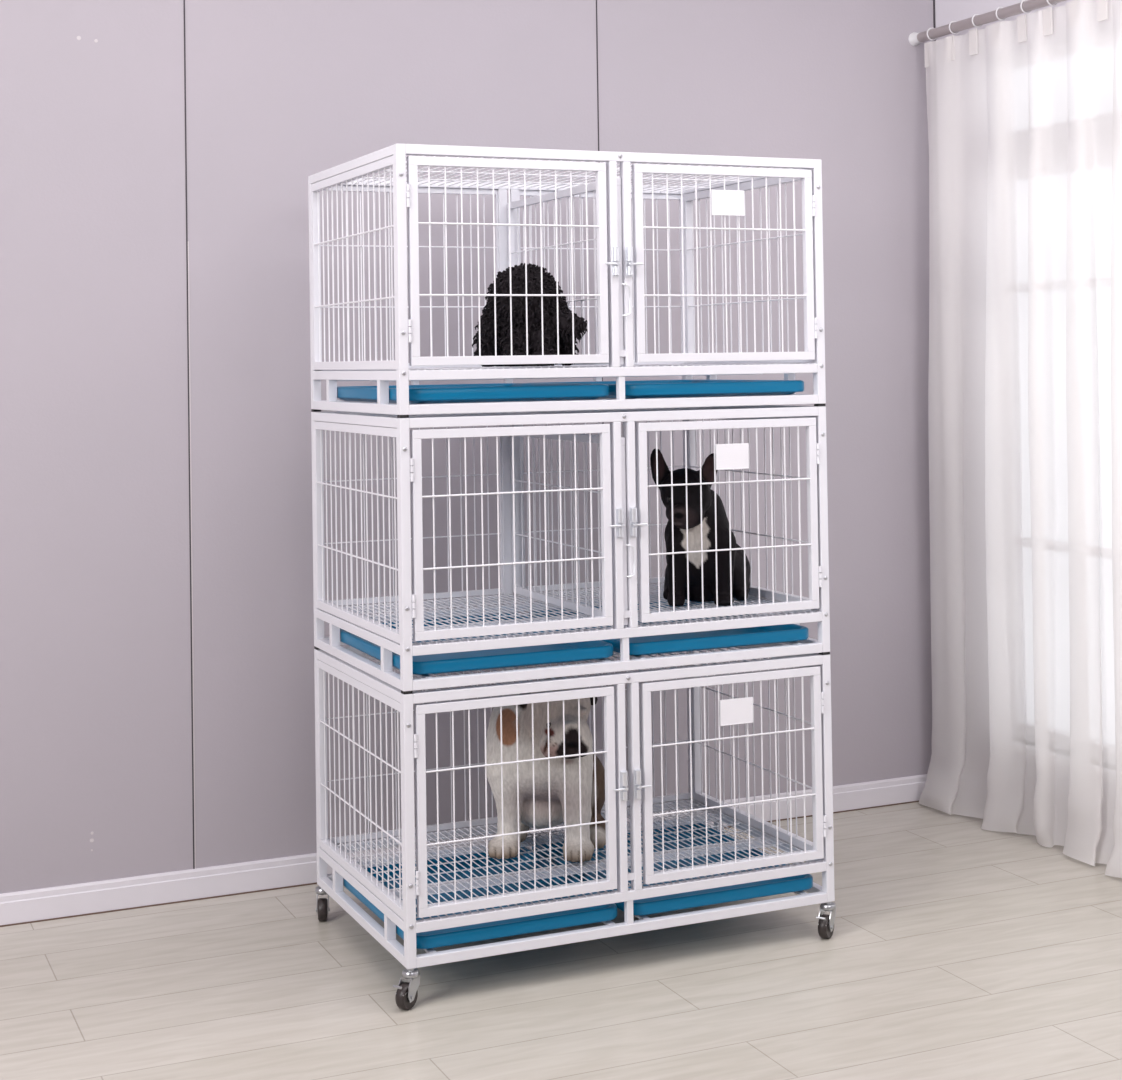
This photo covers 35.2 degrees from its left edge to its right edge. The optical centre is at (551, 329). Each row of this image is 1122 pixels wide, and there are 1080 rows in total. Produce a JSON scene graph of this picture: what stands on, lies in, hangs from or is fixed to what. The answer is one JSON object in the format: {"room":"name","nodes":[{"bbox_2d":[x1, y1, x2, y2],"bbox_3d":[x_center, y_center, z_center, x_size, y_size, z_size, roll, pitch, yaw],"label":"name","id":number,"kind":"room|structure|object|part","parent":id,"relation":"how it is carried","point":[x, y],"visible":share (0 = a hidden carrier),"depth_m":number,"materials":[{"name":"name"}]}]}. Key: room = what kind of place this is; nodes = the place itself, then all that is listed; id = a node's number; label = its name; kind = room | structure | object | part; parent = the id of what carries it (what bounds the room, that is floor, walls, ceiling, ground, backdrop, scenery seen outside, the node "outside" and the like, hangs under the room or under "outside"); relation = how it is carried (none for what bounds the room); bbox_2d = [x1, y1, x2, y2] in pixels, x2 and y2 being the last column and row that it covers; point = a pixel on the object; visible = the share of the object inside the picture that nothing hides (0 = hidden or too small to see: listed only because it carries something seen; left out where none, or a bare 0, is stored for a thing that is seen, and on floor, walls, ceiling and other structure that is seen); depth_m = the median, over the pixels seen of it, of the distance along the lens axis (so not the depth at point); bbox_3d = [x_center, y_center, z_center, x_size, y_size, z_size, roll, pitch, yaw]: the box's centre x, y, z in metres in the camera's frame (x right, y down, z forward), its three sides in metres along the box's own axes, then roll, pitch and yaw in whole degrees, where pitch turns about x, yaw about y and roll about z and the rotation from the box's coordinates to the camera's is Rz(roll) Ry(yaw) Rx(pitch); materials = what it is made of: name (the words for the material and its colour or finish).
{"room":"pet boarding room","nodes":[
{"label":"pet boarding room","id":0,"kind":"room"},
{"bbox_2d":[0,0,933,893],"bbox_3d":[-1.635,-0.130,4.493,6.500,3.300,0.102,0,-1,-24],"label":"wall","id":1,"kind":"structure","parent":0,"point":[158,157],"depth_m":4.85,"materials":[{"name":"grey paint"}]},
{"bbox_2d":[0,774,926,926],"bbox_3d":[-1.649,1.478,4.386,6.368,0.080,0.012,0,-1,-24],"label":"baseboard","id":2,"kind":"structure","parent":1,"relation":"attached to","point":[151,889],"depth_m":4.72,"materials":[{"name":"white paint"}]},
{"bbox_2d":[933,0,935,40],"bbox_3d":[1.250,-0.192,5.702,0.005,3.220,0.005,0,-1,-24],"label":"trim","id":3,"kind":"structure","parent":1,"relation":"attached to","point":[933,0],"depth_m":5.71,"materials":[{"name":"grey"}]},
{"bbox_2d":[909,0,1065,45],"bbox_3d":[1.670,-0.961,4.536,0.044,0.044,2.512,0,-1,-24],"label":"curtain rod","id":4,"kind":"object","parent":1,"relation":"attached to","point":[932,34],"visible":1,"depth_m":5.36,"materials":[{"name":"silver metal"}]},
{"bbox_2d":[919,0,1121,877],"bbox_3d":[1.646,0.266,4.545,0.146,2.404,2.364,0,-1,-24],"label":"sheer curtain","id":5,"kind":"object","parent":4,"relation":"hanging from","point":[1024,114],"visible":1,"depth_m":5.20,"materials":[{"name":"white fabric"}]},
{"bbox_2d":[0,802,1121,1079],"bbox_3d":[-0.410,1.474,1.598,6.600,0.050,6.312,0,-1,-24],"label":"floor","id":6,"kind":"structure","parent":0,"point":[957,949],"depth_m":3.99,"materials":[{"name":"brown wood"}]},
{"bbox_2d":[314,643,835,1009],"bbox_3d":[0.033,1.150,4.409,1.146,0.686,0.743,0,-1,-24],"label":"cage","id":7,"kind":"object","parent":6,"relation":"on","point":[620,802],"visible":0.87,"depth_m":4.19,"materials":[{"name":"white metal"}]},
{"bbox_3d":[-0.590,1.119,4.523,0.022,0.600,0.022,0,-1,-24],"label":"corner post","id":8,"kind":"part","parent":7,"relation":"part of","materials":[{"name":"white metal"}]},
{"bbox_3d":[-0.530,1.366,4.390,0.022,0.054,0.020,0,-1,-24],"label":"short post","id":9,"kind":"part","parent":7,"relation":"part of","materials":[{"name":"white metal"}]},
{"bbox_3d":[-0.101,0.826,4.744,1.056,0.022,0.022,0,-1,-24],"label":"rail","id":10,"kind":"part","parent":7,"relation":"part of","materials":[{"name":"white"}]},
{"bbox_3d":[-0.457,0.822,4.213,0.022,0.022,0.665,0,-1,-24],"label":"rail","id":11,"kind":"part","parent":7,"relation":"part of","materials":[{"name":"white metal"}]},
{"bbox_3d":[-0.453,1.072,4.209,0.020,0.476,0.663,0,-1,-24],"label":"panel","id":12,"kind":"part","parent":7,"relation":"part of","materials":[{"name":"white metal"}]},
{"bbox_3d":[-0.449,1.324,4.204,0.022,0.022,0.665,0,-1,-24],"label":"rail","id":13,"kind":"part","parent":7,"relation":"part of","materials":[{"name":"white metal"}]},
{"bbox_3d":[-0.448,1.400,4.203,0.022,0.022,0.665,0,-1,-24],"label":"rail","id":14,"kind":"part","parent":7,"relation":"part of","materials":[{"name":"white metal"}]},
{"bbox_3d":[-0.367,1.357,4.016,0.022,0.054,0.020,0,-1,-24],"label":"short post","id":15,"kind":"part","parent":7,"relation":"part of","materials":[{"name":"white metal"}]},
{"bbox_3d":[-0.327,1.440,3.862,0.022,0.024,0.038,-2,-1,33],"label":"brake lever","id":16,"kind":"part","parent":7,"relation":"part of","materials":[{"name":"silver metal"}]},
{"bbox_3d":[-0.315,1.103,3.893,0.022,0.600,0.022,0,-1,-24],"label":"corner post","id":17,"kind":"part","parent":7,"relation":"part of","materials":[{"name":"white metal"}]},
{"bbox_3d":[-0.353,1.078,4.628,0.498,0.476,0.012,0,-1,-24],"label":"panel","id":18,"kind":"part","parent":7,"relation":"part of","materials":[{"name":"white metal"}]},
{"bbox_3d":[-0.092,1.404,4.734,1.056,0.022,0.022,0,-1,-24],"label":"rail","id":19,"kind":"part","parent":7,"relation":"part of","materials":[{"name":"white metal"}]},
{"bbox_2d":[343,847,616,948],"bbox_3d":[-0.194,1.368,4.290,0.509,0.035,0.622,0,-1,-24],"label":"tray","id":20,"kind":"object","parent":7,"relation":"in","point":[607,912],"visible":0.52,"depth_m":4.15,"materials":[{"name":"blue plastic"}]},
{"bbox_3d":[-0.093,1.328,4.735,1.056,0.022,0.022,0,-1,-24],"label":"rail","id":21,"kind":"part","parent":7,"relation":"part of","materials":[{"name":"white metal"}]},
{"bbox_3d":[-0.076,1.060,3.996,0.483,0.466,0.017,0,-1,-24],"label":"door","id":22,"kind":"part","parent":7,"relation":"part of","materials":[{"name":"white metal"}]},
{"bbox_3d":[-0.081,1.077,4.747,0.024,0.480,0.022,0,-1,-24],"label":"post","id":23,"kind":"part","parent":7,"relation":"part of","materials":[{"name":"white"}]},
{"bbox_2d":[486,677,605,862],"bbox_3d":[-0.012,1.083,4.464,0.310,0.446,0.437,-1,-1,-1],"label":"bulldog","id":24,"kind":"object","parent":7,"relation":"in","point":[493,740],"visible":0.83,"depth_m":4.36,"materials":[{"name":"white"}]},
{"bbox_2d":[311,405,829,693],"bbox_3d":[0.035,0.503,4.428,1.100,0.606,0.725,0,-1,-24],"label":"cage","id":25,"kind":"object","parent":7,"relation":"on","point":[625,583],"visible":0.92,"depth_m":4.21,"materials":[{"name":"white metal"}]},
{"bbox_3d":[-0.599,0.512,4.534,0.022,0.600,0.022,0,-1,-24],"label":"corner post","id":26,"kind":"part","parent":25,"relation":"part of","materials":[{"name":"white metal"}]},
{"bbox_3d":[-0.539,0.759,4.401,0.022,0.054,0.020,0,-1,-24],"label":"short post","id":27,"kind":"part","parent":25,"relation":"part of","materials":[{"name":"white metal"}]},
{"bbox_3d":[-0.101,0.797,4.745,1.056,0.022,0.022,0,-1,-24],"label":"rail","id":28,"kind":"part","parent":25,"relation":"part of","materials":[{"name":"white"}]},
{"bbox_3d":[-0.466,0.215,4.224,0.022,0.022,0.665,0,-1,-24],"label":"rail","id":29,"kind":"part","parent":25,"relation":"part of","materials":[{"name":"white metal"}]},
{"bbox_3d":[-0.462,0.465,4.220,0.020,0.476,0.663,0,-1,-24],"label":"panel","id":30,"kind":"part","parent":25,"relation":"part of","materials":[{"name":"white metal"}]},
{"bbox_3d":[-0.459,0.717,4.215,0.022,0.022,0.665,0,-1,-24],"label":"rail","id":31,"kind":"part","parent":25,"relation":"part of","materials":[{"name":"white metal"}]},
{"bbox_3d":[-0.457,0.793,4.214,0.022,0.022,0.665,0,-1,-24],"label":"rail","id":32,"kind":"part","parent":25,"relation":"part of","materials":[{"name":"white metal"}]},
{"bbox_3d":[-0.376,0.750,4.027,0.022,0.054,0.020,0,-1,-24],"label":"short post","id":33,"kind":"part","parent":25,"relation":"part of","materials":[{"name":"white metal"}]},
{"bbox_3d":[-0.324,0.496,3.905,0.022,0.600,0.022,0,-1,-24],"label":"corner post","id":34,"kind":"part","parent":25,"relation":"part of","materials":[{"name":"white metal"}]},
{"bbox_3d":[-0.362,0.471,4.640,0.498,0.476,0.012,0,-1,-24],"label":"panel","id":35,"kind":"part","parent":25,"relation":"part of","materials":[{"name":"white metal"}]},
{"bbox_2d":[340,613,612,674],"bbox_3d":[-0.203,0.761,4.301,0.509,0.035,0.622,0,-1,-24],"label":"tray","id":36,"kind":"object","parent":25,"relation":"in","point":[597,649],"visible":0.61,"depth_m":4.09,"materials":[{"name":"blue plastic"}]},
{"bbox_3d":[-0.102,0.721,4.746,1.056,0.022,0.022,0,-1,-24],"label":"rail","id":37,"kind":"part","parent":25,"relation":"part of","materials":[{"name":"white metal"}]},
{"bbox_3d":[-0.122,0.470,4.744,0.025,0.480,0.022,0,-1,-24],"label":"post","id":38,"kind":"part","parent":25,"relation":"part of","materials":[{"name":"white metal"}]},
{"bbox_3d":[-0.110,0.219,4.755,1.056,0.022,0.022,0,-1,-24],"label":"rail","id":39,"kind":"part","parent":25,"relation":"part of","materials":[{"name":"white metal"}]},
{"bbox_3d":[-0.085,0.454,4.007,0.483,0.466,0.017,0,-1,-24],"label":"door","id":40,"kind":"part","parent":25,"relation":"part of","materials":[{"name":"white metal"}]},
{"bbox_3d":[-0.090,0.470,4.758,0.024,0.480,0.022,0,-1,-24],"label":"post","id":41,"kind":"part","parent":25,"relation":"part of","materials":[{"name":"white metal"}]},
{"bbox_2d":[308,144,825,417],"bbox_3d":[0.026,-0.104,4.439,1.100,0.606,0.725,0,-1,-24],"label":"cage","id":42,"kind":"object","parent":25,"relation":"on","point":[620,249],"visible":0.94,"depth_m":4.21,"materials":[{"name":"white metal"}]},
{"bbox_3d":[-0.609,-0.095,4.545,0.022,0.600,0.022,0,-1,-24],"label":"corner post","id":43,"kind":"part","parent":42,"relation":"part of","materials":[{"name":"white metal"}]},
{"bbox_3d":[-0.549,0.152,4.412,0.022,0.054,0.020,0,-1,-24],"label":"short post","id":44,"kind":"part","parent":42,"relation":"part of","materials":[{"name":"white metal"}]},
{"bbox_3d":[-0.475,-0.392,4.236,0.022,0.022,0.665,0,-1,-24],"label":"rail","id":45,"kind":"part","parent":42,"relation":"part of","materials":[{"name":"white metal"}]},
{"bbox_3d":[-0.471,-0.142,4.231,0.020,0.476,0.663,0,-1,-24],"label":"panel","id":46,"kind":"part","parent":42,"relation":"part of","materials":[{"name":"white metal"}]},
{"bbox_3d":[-0.468,0.110,4.226,0.022,0.022,0.665,0,-1,-24],"label":"rail","id":47,"kind":"part","parent":42,"relation":"part of","materials":[{"name":"white metal"}]},
{"bbox_3d":[-0.466,0.186,4.225,0.022,0.022,0.665,0,-1,-24],"label":"rail","id":48,"kind":"part","parent":42,"relation":"part of","materials":[{"name":"white metal"}]},
{"bbox_3d":[-0.385,0.143,4.038,0.022,0.054,0.020,0,-1,-24],"label":"short post","id":49,"kind":"part","parent":42,"relation":"part of","materials":[{"name":"white metal"}]},
{"bbox_3d":[-0.333,-0.111,3.916,0.022,0.600,0.022,0,-1,-24],"label":"corner post","id":50,"kind":"part","parent":42,"relation":"part of","materials":[{"name":"white metal"}]},
{"bbox_3d":[-0.371,-0.136,4.651,0.498,0.476,0.012,0,-1,-24],"label":"panel","id":51,"kind":"part","parent":42,"relation":"part of","materials":[{"name":"white metal"}]},
{"bbox_3d":[-0.358,0.154,4.646,0.018,0.054,0.018,0,-1,-24],"label":"short post","id":52,"kind":"part","parent":42,"relation":"part of","materials":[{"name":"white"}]},
{"bbox_2d":[337,383,608,403],"bbox_3d":[-0.212,0.154,4.313,0.509,0.035,0.622,0,-1,-24],"label":"tray","id":53,"kind":"object","parent":42,"relation":"in","point":[491,392],"visible":0.85,"depth_m":4.06,"materials":[{"name":"blue plastic"}]},
{"bbox_3d":[-0.111,0.190,4.756,1.056,0.022,0.022,0,-1,-24],"label":"rail","id":54,"kind":"part","parent":42,"relation":"part of","materials":[{"name":"white metal"}]},
{"bbox_3d":[-0.131,-0.137,4.755,0.025,0.480,0.022,0,-1,-24],"label":"post","id":55,"kind":"part","parent":42,"relation":"part of","materials":[{"name":"white metal"}]},
{"bbox_3d":[-0.095,-0.153,4.018,0.483,0.466,0.017,0,-1,-24],"label":"door","id":56,"kind":"part","parent":42,"relation":"part of","materials":[{"name":"white metal"}]},
{"bbox_3d":[-0.116,0.152,4.752,0.018,0.054,0.018,0,-1,-24],"label":"short post","id":57,"kind":"part","parent":42,"relation":"part of","materials":[{"name":"white metal"}]},
{"bbox_3d":[-0.119,-0.388,4.766,1.056,0.022,0.022,0,-1,-24],"label":"rail","id":58,"kind":"part","parent":42,"relation":"part of","materials":[{"name":"white metal"}]},
{"bbox_3d":[-0.099,-0.137,4.769,0.024,0.480,0.022,0,-1,-24],"label":"post","id":59,"kind":"part","parent":42,"relation":"part of","materials":[{"name":"white metal"}]},
{"bbox_2d":[472,263,587,366],"bbox_3d":[-0.053,-0.033,4.269,0.278,0.243,0.343,-1,-1,-1],"label":"dog","id":60,"kind":"object","parent":42,"relation":"in","point":[518,285],"visible":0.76,"depth_m":4.15},
{"bbox_3d":[0.025,-0.129,4.439,0.013,0.437,0.673,0,-1,-24],"label":"divider panel","id":61,"kind":"part","parent":42,"relation":"part of","materials":[{"name":"white metal"}]},
{"bbox_3d":[0.127,0.150,4.859,0.018,0.054,0.018,0,-1,-24],"label":"short post","id":62,"kind":"part","parent":42,"relation":"part of","materials":[{"name":"white metal"}]},
{"bbox_3d":[0.140,-0.140,4.875,0.498,0.476,0.012,0,-1,-24],"label":"panel","id":63,"kind":"part","parent":42,"relation":"part of","materials":[{"name":"white metal"}]},
{"bbox_3d":[0.156,-0.403,4.137,1.056,0.022,0.022,0,-1,-24],"label":"rail","id":64,"kind":"part","parent":42,"relation":"part of","materials":[{"name":"white metal"}]},
{"bbox_3d":[0.143,-0.152,4.125,0.018,0.480,0.022,0,-1,-24],"label":"post","id":65,"kind":"part","parent":42,"relation":"part of","materials":[{"name":"white metal"}]},
{"bbox_3d":[0.164,0.099,4.128,1.056,0.022,0.022,0,-1,-24],"label":"rail","id":66,"kind":"part","parent":42,"relation":"part of","materials":[{"name":"white metal"}]},
{"bbox_3d":[0.165,0.175,4.127,1.056,0.022,0.022,0,-1,-24],"label":"rail","id":67,"kind":"part","parent":42,"relation":"part of","materials":[{"name":"white metal"}]},
{"bbox_3d":[0.161,0.137,4.125,0.016,0.054,0.016,0,-1,-24],"label":"short post","id":68,"kind":"part","parent":42,"relation":"part of","materials":[{"name":"white metal"}]},
{"bbox_3d":[0.165,0.056,4.124,0.018,0.016,0.004,0,-1,-24],"label":"slot plate","id":69,"kind":"part","parent":42,"relation":"part of","materials":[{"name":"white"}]},
{"bbox_3d":[0.174,-0.069,4.120,0.020,0.076,0.007,-1,-1,-4],"label":"handle","id":70,"kind":"part","parent":42,"relation":"part of","materials":[{"name":"silver metal"}]},
{"bbox_3d":[0.176,-0.152,4.139,0.018,0.480,0.022,0,-1,-24],"label":"post","id":71,"kind":"part","parent":42,"relation":"part of","materials":[{"name":"white metal"}]},
{"bbox_2d":[538,380,803,398],"bbox_3d":[0.276,0.151,4.527,0.509,0.035,0.622,0,-1,-24],"label":"tray","id":72,"kind":"object","parent":42,"relation":"in","point":[640,388],"visible":0.7,"depth_m":4.26,"materials":[{"name":"blue plastic"}]},
{"bbox_3d":[0.379,-0.102,4.977,0.022,0.600,0.022,0,-1,-24],"label":"corner post","id":73,"kind":"part","parent":42,"relation":"part of","materials":[{"name":"white metal"}]},
{"bbox_3d":[0.439,0.146,4.845,0.022,0.054,0.020,0,-1,-24],"label":"short post","id":74,"kind":"part","parent":42,"relation":"part of","materials":[{"name":"white metal"}]},
{"bbox_3d":[0.417,-0.157,4.242,0.484,0.466,0.017,0,-1,-24],"label":"door","id":75,"kind":"part","parent":42,"relation":"part of","materials":[{"name":"white metal"}]},
{"bbox_3d":[0.512,-0.399,4.668,0.022,0.022,0.665,0,-1,-24],"label":"rail","id":76,"kind":"part","parent":42,"relation":"part of","materials":[{"name":"white metal"}]},
{"bbox_3d":[0.516,-0.149,4.663,0.020,0.476,0.663,0,-1,-24],"label":"panel","id":77,"kind":"part","parent":42,"relation":"part of","materials":[{"name":"white metal"}]},
{"bbox_3d":[0.521,0.179,4.657,0.022,0.022,0.665,0,-1,-24],"label":"rail","id":78,"kind":"part","parent":42,"relation":"part of","materials":[{"name":"white metal"}]},
{"bbox_3d":[0.602,0.136,4.471,0.022,0.054,0.020,0,-1,-24],"label":"short post","id":79,"kind":"part","parent":42,"relation":"part of","materials":[{"name":"white metal"}]},
{"bbox_3d":[0.654,-0.118,4.348,0.022,0.600,0.022,0,-1,-24],"label":"corner post","id":80,"kind":"part","parent":42,"relation":"part of","materials":[{"name":"white metal"}]},
{"bbox_3d":[0.034,0.478,4.428,0.013,0.437,0.673,0,-1,-24],"label":"divider panel","id":81,"kind":"part","parent":25,"relation":"part of","materials":[{"name":"white metal"}]},
{"bbox_3d":[0.149,0.468,4.864,0.498,0.476,0.012,0,-1,-24],"label":"panel","id":82,"kind":"part","parent":25,"relation":"part of","materials":[{"name":"white metal"}]},
{"bbox_3d":[0.166,0.204,4.126,1.056,0.022,0.022,0,-1,-24],"label":"rail","id":83,"kind":"part","parent":25,"relation":"part of","materials":[{"name":"white metal"}]},
{"bbox_3d":[0.173,0.706,4.117,1.056,0.022,0.022,0,-1,-24],"label":"rail","id":84,"kind":"part","parent":25,"relation":"part of","materials":[{"name":"white metal"}]},
{"bbox_3d":[0.152,0.455,4.114,0.018,0.480,0.022,0,-1,-24],"label":"post","id":85,"kind":"part","parent":25,"relation":"part of","materials":[{"name":"white metal"}]},
{"bbox_3d":[0.174,0.782,4.115,1.056,0.022,0.022,0,-1,-24],"label":"rail","id":86,"kind":"part","parent":25,"relation":"part of","materials":[{"name":"white metal"}]},
{"bbox_3d":[0.170,0.744,4.114,0.016,0.054,0.016,0,-1,-24],"label":"short post","id":87,"kind":"part","parent":25,"relation":"part of","materials":[{"name":"white metal"}]},
{"bbox_3d":[0.174,0.662,4.113,0.018,0.016,0.004,0,-1,-24],"label":"slot plate","id":88,"kind":"part","parent":25,"relation":"part of","materials":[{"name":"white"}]},
{"bbox_3d":[0.183,0.538,4.109,0.020,0.076,0.007,-1,-1,-4],"label":"handle","id":89,"kind":"part","parent":25,"relation":"part of","materials":[{"name":"silver metal"}]},
{"bbox_3d":[0.185,0.455,4.128,0.018,0.480,0.022,0,-1,-24],"label":"post","id":90,"kind":"part","parent":25,"relation":"part of","materials":[{"name":"white metal"}]},
{"bbox_2d":[528,599,808,655],"bbox_3d":[0.285,0.758,4.515,0.509,0.035,0.622,0,-1,-24],"label":"tray","id":91,"kind":"object","parent":25,"relation":"in","point":[762,635],"visible":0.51,"depth_m":4.28,"materials":[{"name":"blue plastic"}]},
{"bbox_3d":[0.388,0.505,4.966,0.022,0.600,0.022,0,-1,-24],"label":"corner post","id":92,"kind":"part","parent":25,"relation":"part of","materials":[{"name":"white metal"}]},
{"bbox_2d":[650,448,750,605],"bbox_3d":[0.385,0.498,4.551,0.253,0.394,0.377,-1,-1,5],"label":"french bulldog","id":93,"kind":"object","parent":25,"relation":"in","point":[707,470],"visible":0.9,"depth_m":4.44,"materials":[{"name":"black"}]},
{"bbox_3d":[0.426,0.450,4.231,0.484,0.466,0.017,0,-1,-24],"label":"door","id":94,"kind":"part","parent":25,"relation":"part of","materials":[{"name":"white metal"}]},
{"bbox_3d":[0.521,0.208,4.657,0.022,0.022,0.665,0,-1,-24],"label":"rail","id":95,"kind":"part","parent":25,"relation":"part of","materials":[{"name":"white metal"}]},
{"bbox_3d":[0.525,0.458,4.652,0.020,0.476,0.663,0,-1,-24],"label":"panel","id":96,"kind":"part","parent":25,"relation":"part of","materials":[{"name":"white metal"}]},
{"bbox_3d":[0.529,0.710,4.648,0.022,0.022,0.665,0,-1,-24],"label":"rail","id":97,"kind":"part","parent":25,"relation":"part of","materials":[{"name":"white metal"}]},
{"bbox_3d":[0.530,0.786,4.646,0.022,0.022,0.665,0,-1,-24],"label":"rail","id":98,"kind":"part","parent":25,"relation":"part of","materials":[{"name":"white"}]},
{"bbox_3d":[0.663,0.489,4.337,0.022,0.600,0.022,0,-1,-24],"label":"corner post","id":99,"kind":"part","parent":25,"relation":"part of","materials":[{"name":"white metal"}]},
{"bbox_3d":[0.158,1.074,4.853,0.498,0.476,0.012,0,-1,-24],"label":"panel","id":100,"kind":"part","parent":7,"relation":"part of","materials":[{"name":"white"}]},
{"bbox_3d":[0.175,0.811,4.115,1.056,0.022,0.022,0,-1,-24],"label":"rail","id":101,"kind":"part","parent":7,"relation":"part of","materials":[{"name":"white metal"}]},
{"bbox_3d":[0.182,1.312,4.106,1.056,0.022,0.022,0,-1,-24],"label":"rail","id":102,"kind":"part","parent":7,"relation":"part of","materials":[{"name":"white metal"}]},
{"bbox_3d":[0.161,1.062,4.103,0.018,0.480,0.022,0,-1,-24],"label":"post","id":103,"kind":"part","parent":7,"relation":"part of","materials":[{"name":"white metal"}]},
{"bbox_3d":[0.183,1.388,4.104,1.056,0.022,0.022,0,-1,-24],"label":"rail","id":104,"kind":"part","parent":7,"relation":"part of","materials":[{"name":"white metal"}]},
{"bbox_3d":[0.179,1.350,4.103,0.016,0.054,0.016,0,-1,-24],"label":"short post","id":105,"kind":"part","parent":7,"relation":"part of","materials":[{"name":"white metal"}]},
{"bbox_3d":[0.183,1.269,4.102,0.018,0.016,0.004,0,-1,-24],"label":"slot plate","id":106,"kind":"part","parent":7,"relation":"part of","materials":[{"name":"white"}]},
{"bbox_3d":[0.194,1.061,4.117,0.018,0.480,0.022,0,-1,-24],"label":"post","id":107,"kind":"part","parent":7,"relation":"part of","materials":[{"name":"white metal"}]},
{"bbox_2d":[532,823,812,915],"bbox_3d":[0.294,1.365,4.504,0.509,0.035,0.622,0,-1,-24],"label":"tray","id":108,"kind":"object","parent":7,"relation":"in","point":[653,905],"visible":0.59,"depth_m":4.32,"materials":[{"name":"blue plastic"}]},
{"bbox_3d":[0.397,1.112,4.955,0.022,0.600,0.022,0,-1,-24],"label":"corner post","id":109,"kind":"part","parent":7,"relation":"part of","materials":[{"name":"white metal"}]},
{"bbox_3d":[0.457,1.359,4.822,0.022,0.054,0.020,0,-1,-24],"label":"short post","id":110,"kind":"part","parent":7,"relation":"part of","materials":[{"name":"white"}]},
{"bbox_3d":[0.435,1.057,4.220,0.484,0.466,0.017,0,-1,-24],"label":"door","id":111,"kind":"part","parent":7,"relation":"part of","materials":[{"name":"white metal"}]},
{"bbox_3d":[0.534,1.065,4.641,0.020,0.476,0.663,0,-1,-24],"label":"panel","id":112,"kind":"part","parent":7,"relation":"part of","materials":[{"name":"white metal"}]},
{"bbox_3d":[0.538,1.317,4.637,0.022,0.022,0.665,0,-1,-24],"label":"rail","id":113,"kind":"part","parent":7,"relation":"part of","materials":[{"name":"white metal"}]},
{"bbox_3d":[0.530,0.815,4.646,0.022,0.022,0.665,0,-1,-24],"label":"rail","id":114,"kind":"part","parent":7,"relation":"part of","materials":[{"name":"white metal"}]},
{"bbox_3d":[0.539,1.393,4.635,0.022,0.022,0.665,0,-1,-24],"label":"rail","id":115,"kind":"part","parent":7,"relation":"part of","materials":[{"name":"white metal"}]},
{"bbox_3d":[0.660,1.433,4.293,0.022,0.024,0.038,-1,-1,30],"label":"brake lever","id":116,"kind":"part","parent":7,"relation":"part of","materials":[{"name":"silver metal"}]},
{"bbox_3d":[0.673,1.096,4.326,0.022,0.600,0.022,0,-1,-24],"label":"corner post","id":117,"kind":"part","parent":7,"relation":"part of","materials":[{"name":"white metal"}]},
{"bbox_2d":[935,0,1072,39],"bbox_3d":[2.552,-0.223,2.883,0.120,3.300,6.212,0,-1,-24],"label":"wall","id":118,"kind":"structure","parent":0,"point":[946,11],"depth_m":5.57,"materials":[{"name":"white paint"}]}
]}

